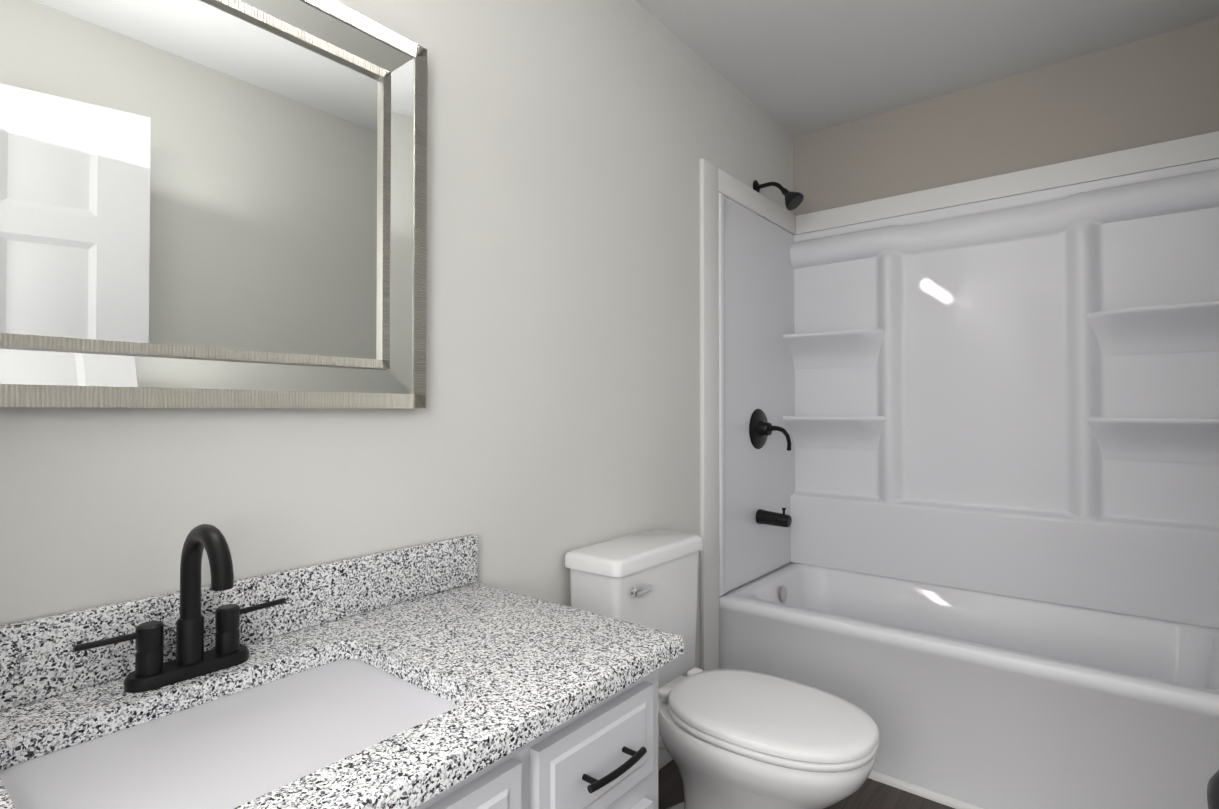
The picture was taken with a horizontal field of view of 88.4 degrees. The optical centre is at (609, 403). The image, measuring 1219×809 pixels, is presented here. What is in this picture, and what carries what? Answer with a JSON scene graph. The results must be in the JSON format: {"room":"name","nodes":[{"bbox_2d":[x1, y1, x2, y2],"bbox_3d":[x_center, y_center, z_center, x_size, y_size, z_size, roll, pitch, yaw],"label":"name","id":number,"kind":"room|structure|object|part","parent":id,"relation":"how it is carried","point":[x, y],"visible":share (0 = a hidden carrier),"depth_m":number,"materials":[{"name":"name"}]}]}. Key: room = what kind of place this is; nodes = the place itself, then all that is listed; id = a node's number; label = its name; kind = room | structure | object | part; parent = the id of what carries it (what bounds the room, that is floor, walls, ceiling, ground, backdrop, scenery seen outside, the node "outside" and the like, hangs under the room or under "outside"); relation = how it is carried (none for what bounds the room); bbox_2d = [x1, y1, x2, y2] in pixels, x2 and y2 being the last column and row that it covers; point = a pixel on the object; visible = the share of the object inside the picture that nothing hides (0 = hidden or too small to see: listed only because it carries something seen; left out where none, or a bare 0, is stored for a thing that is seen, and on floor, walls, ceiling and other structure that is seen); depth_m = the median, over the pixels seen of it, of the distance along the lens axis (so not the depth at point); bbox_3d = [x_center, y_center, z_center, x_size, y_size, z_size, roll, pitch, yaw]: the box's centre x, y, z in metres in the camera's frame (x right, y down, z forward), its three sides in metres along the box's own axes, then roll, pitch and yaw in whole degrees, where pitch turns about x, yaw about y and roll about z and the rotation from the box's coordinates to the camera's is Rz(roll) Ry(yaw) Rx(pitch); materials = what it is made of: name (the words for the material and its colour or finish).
{"room":"bathroom","nodes":[
{"label":"bathroom","id":0,"kind":"room"},
{"bbox_2d":[0,0,793,676],"bbox_3d":[-0.586,-0.052,1.223,0.120,2.460,4.768,-1,-1,39],"label":"wall","id":1,"kind":"structure","parent":0,"point":[556,420],"depth_m":1.53,"materials":[{"name":"paint"}]},
{"bbox_2d":[0,0,427,408],"bbox_3d":[-0.683,-0.374,0.978,0.035,0.762,0.914,-1,-1,39],"label":"mirror","id":2,"kind":"object","parent":1,"relation":"attached to","point":[213,203],"visible":0.98,"depth_m":1.02,"materials":[{"name":"silver mirror"}]},
{"bbox_2d":[0,534,477,709],"bbox_3d":[-0.663,0.351,1.005,0.020,0.108,1.132,-1,-1,39],"label":"backsplash","id":3,"kind":"structure","parent":1,"relation":"attached to","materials":[{"name":"stone"}]},
{"bbox_2d":[658,749,671,770],"bbox_3d":[0.010,1.141,1.849,0.014,0.090,1.032,-1,-1,39],"label":"baseboard","id":4,"kind":"structure","parent":1,"relation":"attached to","point":[664,757],"depth_m":2.05,"materials":[{"name":"white paint"}]},
{"bbox_2d":[700,158,719,670],"bbox_3d":[0.369,0.151,2.309,0.016,2.080,0.114,-1,-1,39],"label":"trim","id":5,"kind":"structure","parent":1,"relation":"attached to","point":[709,426],"depth_m":2.29,"materials":[{"name":"white paint"}]},
{"bbox_2d":[718,168,795,234],"bbox_3d":[0.642,-0.840,2.663,0.016,0.088,0.760,-1,-1,39],"label":"trim","id":6,"kind":"structure","parent":1,"relation":"attached to","point":[732,188],"depth_m":2.61,"materials":[{"name":"white paint"}]},
{"bbox_2d":[749,180,803,526],"bbox_3d":[0.698,-0.219,2.576,0.203,1.447,0.169,-1,-1,39],"label":"shower fixtures","id":7,"kind":"object","parent":1,"relation":"attached to","point":[761,428],"visible":1,"depth_m":2.58,"materials":[{"name":"black metal"}]},
{"bbox_3d":[0.645,0.107,2.614,0.054,0.169,0.169,-1,-1,39],"label":"shower valve plate mount","id":8,"kind":"part","parent":7,"relation":"part of","materials":[{"name":"black metal"}]},
{"bbox_3d":[0.673,-0.893,2.604,0.118,0.054,0.017,-1,-1,39],"label":"shower head arm mount","id":9,"kind":"part","parent":7,"relation":"part of","materials":[{"name":"black metal"}]},
{"bbox_3d":[0.678,0.474,2.583,0.137,0.062,0.062,-1,-1,39],"label":"tub spout mount","id":10,"kind":"part","parent":7,"relation":"part of","materials":[{"name":"black metal"}]},
{"bbox_3d":[0.695,0.142,2.574,0.106,0.100,0.024,-1,-1,39],"label":"shower valve lever mount","id":11,"kind":"part","parent":7,"relation":"part of","materials":[{"name":"black metal"}]},
{"bbox_2d":[868,770,984,808],"bbox_3d":[0.987,1.177,1.866,1.514,0.019,0.019,-1,-1,39],"label":"trim","id":12,"kind":"structure","parent":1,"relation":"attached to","point":[946,800],"depth_m":1.90,"materials":[{"name":"white paint"}]},
{"bbox_2d":[658,759,954,808],"bbox_3d":[0.056,1.202,0.697,1.760,0.060,4.768,-1,-1,39],"label":"floor","id":13,"kind":"structure","parent":0,"point":[871,794],"depth_m":1.89,"materials":[{"name":"brown wood"}]},
{"bbox_2d":[0,524,683,808],"bbox_3d":[-0.440,0.673,0.824,0.588,0.999,1.132,-1,-1,39],"label":"bathroom vanity","id":14,"kind":"object","parent":13,"relation":"on","point":[433,675],"visible":0.98,"depth_m":0.90,"materials":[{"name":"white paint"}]},
{"bbox_2d":[73,524,284,692],"bbox_3d":[-0.588,0.289,0.909,0.160,0.228,0.272,-1,-1,39],"label":"faucet","id":15,"kind":"object","parent":14,"relation":"on","point":[193,670],"depth_m":0.93,"materials":[{"name":"black metal"}]},
{"bbox_3d":[-0.251,0.546,0.670,0.022,0.146,0.414,-1,-1,39],"label":"falsefront panel","id":16,"kind":"part","parent":14,"relation":"part of","materials":[{"name":"white paint"}]},
{"bbox_3d":[-0.017,0.550,0.964,0.022,0.146,0.273,-1,-1,39],"label":"drawer","id":17,"kind":"part","parent":14,"relation":"part of","materials":[{"name":"white paint"}]},
{"bbox_3d":[0.006,0.548,0.947,0.041,0.010,0.134,-1,-1,39],"label":"handle","id":18,"kind":"part","parent":14,"relation":"part of","materials":[{"name":"black metal"}]},
{"bbox_3d":[-0.018,0.862,0.961,0.019,0.375,0.273,-1,-1,39],"label":"door","id":19,"kind":"part","parent":14,"relation":"part of","materials":[{"name":"white paint"}]},
{"bbox_2d":[565,529,878,808],"bbox_3d":[0.297,0.789,1.615,0.743,0.787,0.436,-1,-1,39],"label":"toilet","id":20,"kind":"object","parent":13,"relation":"on","point":[734,739],"visible":0.92,"depth_m":1.53,"materials":[{"name":"white ceramic"}]},
{"bbox_3d":[0.062,0.488,1.620,0.010,0.026,0.026,-1,-1,39],"label":"lever","id":21,"kind":"part","parent":20,"relation":"part of","materials":[{"name":"silver metal"}]},
{"bbox_3d":[0.081,0.622,1.789,0.172,0.357,0.416,-1,-1,39],"label":"tank","id":22,"kind":"part","parent":20,"relation":"part of","materials":[{"name":"white ceramic"}]},
{"bbox_3d":[0.081,0.420,1.791,0.192,0.044,0.436,-1,-1,39],"label":"tank lid","id":23,"kind":"part","parent":20,"relation":"part of","materials":[{"name":"white ceramic"}]},
{"bbox_3d":[0.087,0.488,1.634,0.012,0.018,0.072,-1,-1,39],"label":"lever arm","id":24,"kind":"part","parent":20,"relation":"part of"},
{"bbox_3d":[0.374,0.983,1.551,0.529,0.398,0.370,-1,-1,39],"label":"bowl","id":25,"kind":"part","parent":20,"relation":"part of","materials":[{"name":"white ceramic"}]},
{"bbox_3d":[0.390,0.774,1.541,0.504,0.018,0.368,-1,-1,39],"label":"seat","id":26,"kind":"part","parent":20,"relation":"part of","materials":[{"name":"white plastic"}]},
{"bbox_3d":[0.390,0.751,1.541,0.503,0.026,0.366,-1,-1,39],"label":"lid","id":27,"kind":"part","parent":20,"relation":"part of","materials":[{"name":"white plastic"}]},
{"bbox_2d":[719,159,1218,808],"bbox_3d":[1.229,0.194,2.182,1.518,1.989,0.757,-1,-1,39],"label":"bathtub","id":28,"kind":"object","parent":13,"relation":"on","point":[989,481],"visible":0.98,"depth_m":2.29,"materials":[{"name":"white plastic"}]},
{"bbox_3d":[0.421,-0.037,2.372,0.021,1.522,0.038,-1,-1,39],"label":"surround post","id":29,"kind":"part","parent":28,"relation":"part of","materials":[{"name":"white plastic"}]},
{"bbox_3d":[0.638,-0.033,2.656,0.006,1.522,0.751,-1,-1,39],"label":"surround panel","id":30,"kind":"part","parent":28,"relation":"part of","materials":[{"name":"white plastic"}]},
{"bbox_2d":[782,329,884,368],"bbox_3d":[0.990,-0.238,2.764,0.412,0.150,0.148,-1,-1,39],"label":"shelf","id":31,"kind":"object","parent":28,"relation":"attached to","point":[838,348],"depth_m":2.78,"materials":[{"name":"white plastic"}]},
{"bbox_2d":[783,416,884,450],"bbox_3d":[0.990,0.132,2.759,0.412,0.150,0.148,-1,-1,39],"label":"shelf","id":32,"kind":"object","parent":28,"relation":"attached to","point":[807,433],"depth_m":2.77,"materials":[{"name":"white plastic"}]},
{"bbox_3d":[1.443,-0.036,2.454,1.505,1.522,0.066,-1,-1,39],"label":"surround panel","id":33,"kind":"part","parent":28,"relation":"part of","materials":[{"name":"white plastic"}]},
{"bbox_2d":[1086,300,1218,355],"bbox_3d":[1.844,-0.246,2.083,0.412,0.150,0.148,-1,-1,39],"label":"shelf","id":34,"kind":"object","parent":28,"relation":"attached to","point":[1183,328],"depth_m":2.11,"materials":[{"name":"white plastic"}]},
{"bbox_2d":[1087,417,1218,463],"bbox_3d":[1.844,0.123,2.078,0.412,0.150,0.148,-1,-1,39],"label":"shelf","id":35,"kind":"object","parent":28,"relation":"attached to","point":[1110,440],"depth_m":2.11,"materials":[{"name":"white plastic"}]},
{"bbox_2d":[636,0,1218,136],"bbox_3d":[0.056,-1.318,0.728,1.760,0.060,4.768,-1,-1,39],"label":"ceiling","id":36,"kind":"structure","parent":0,"point":[794,68],"depth_m":2.19,"materials":[{"name":"paint"}]},
{"bbox_2d":[793,18,1218,215],"bbox_3d":[1.504,-0.036,2.530,1.520,2.460,0.120,-1,-1,39],"label":"wall","id":37,"kind":"structure","parent":0,"point":[1160,88],"depth_m":2.40,"materials":[{"name":"paint"}]},
{"bbox_2d":[796,131,1218,234],"bbox_3d":[1.461,-0.843,2.486,1.486,0.088,0.016,-1,-1,39],"label":"trim","id":38,"kind":"structure","parent":37,"relation":"attached to","point":[1183,151],"depth_m":2.38,"materials":[{"name":"white paint"}]},
{"bbox_3d":[0.105,0.118,-0.408,0.017,2.080,0.120,-1,-1,39],"label":"door frame","id":39,"kind":"structure","parent":0,"visible":0},
{"bbox_3d":[0.332,0.107,0.062,0.035,2.090,0.813,0,-1,24],"label":"door","id":40,"kind":"structure","parent":39,"relation":"attached to","visible":0},
{"bbox_2d":[1207,769,1218,808],"bbox_3d":[0.428,0.263,0.394,0.076,0.070,0.074,-1,-1,39],"label":"door knob","id":41,"kind":"object","parent":40,"relation":"attached to","point":[1213,793],"visible":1,"depth_m":0.41,"materials":[{"name":"black"}]}
]}

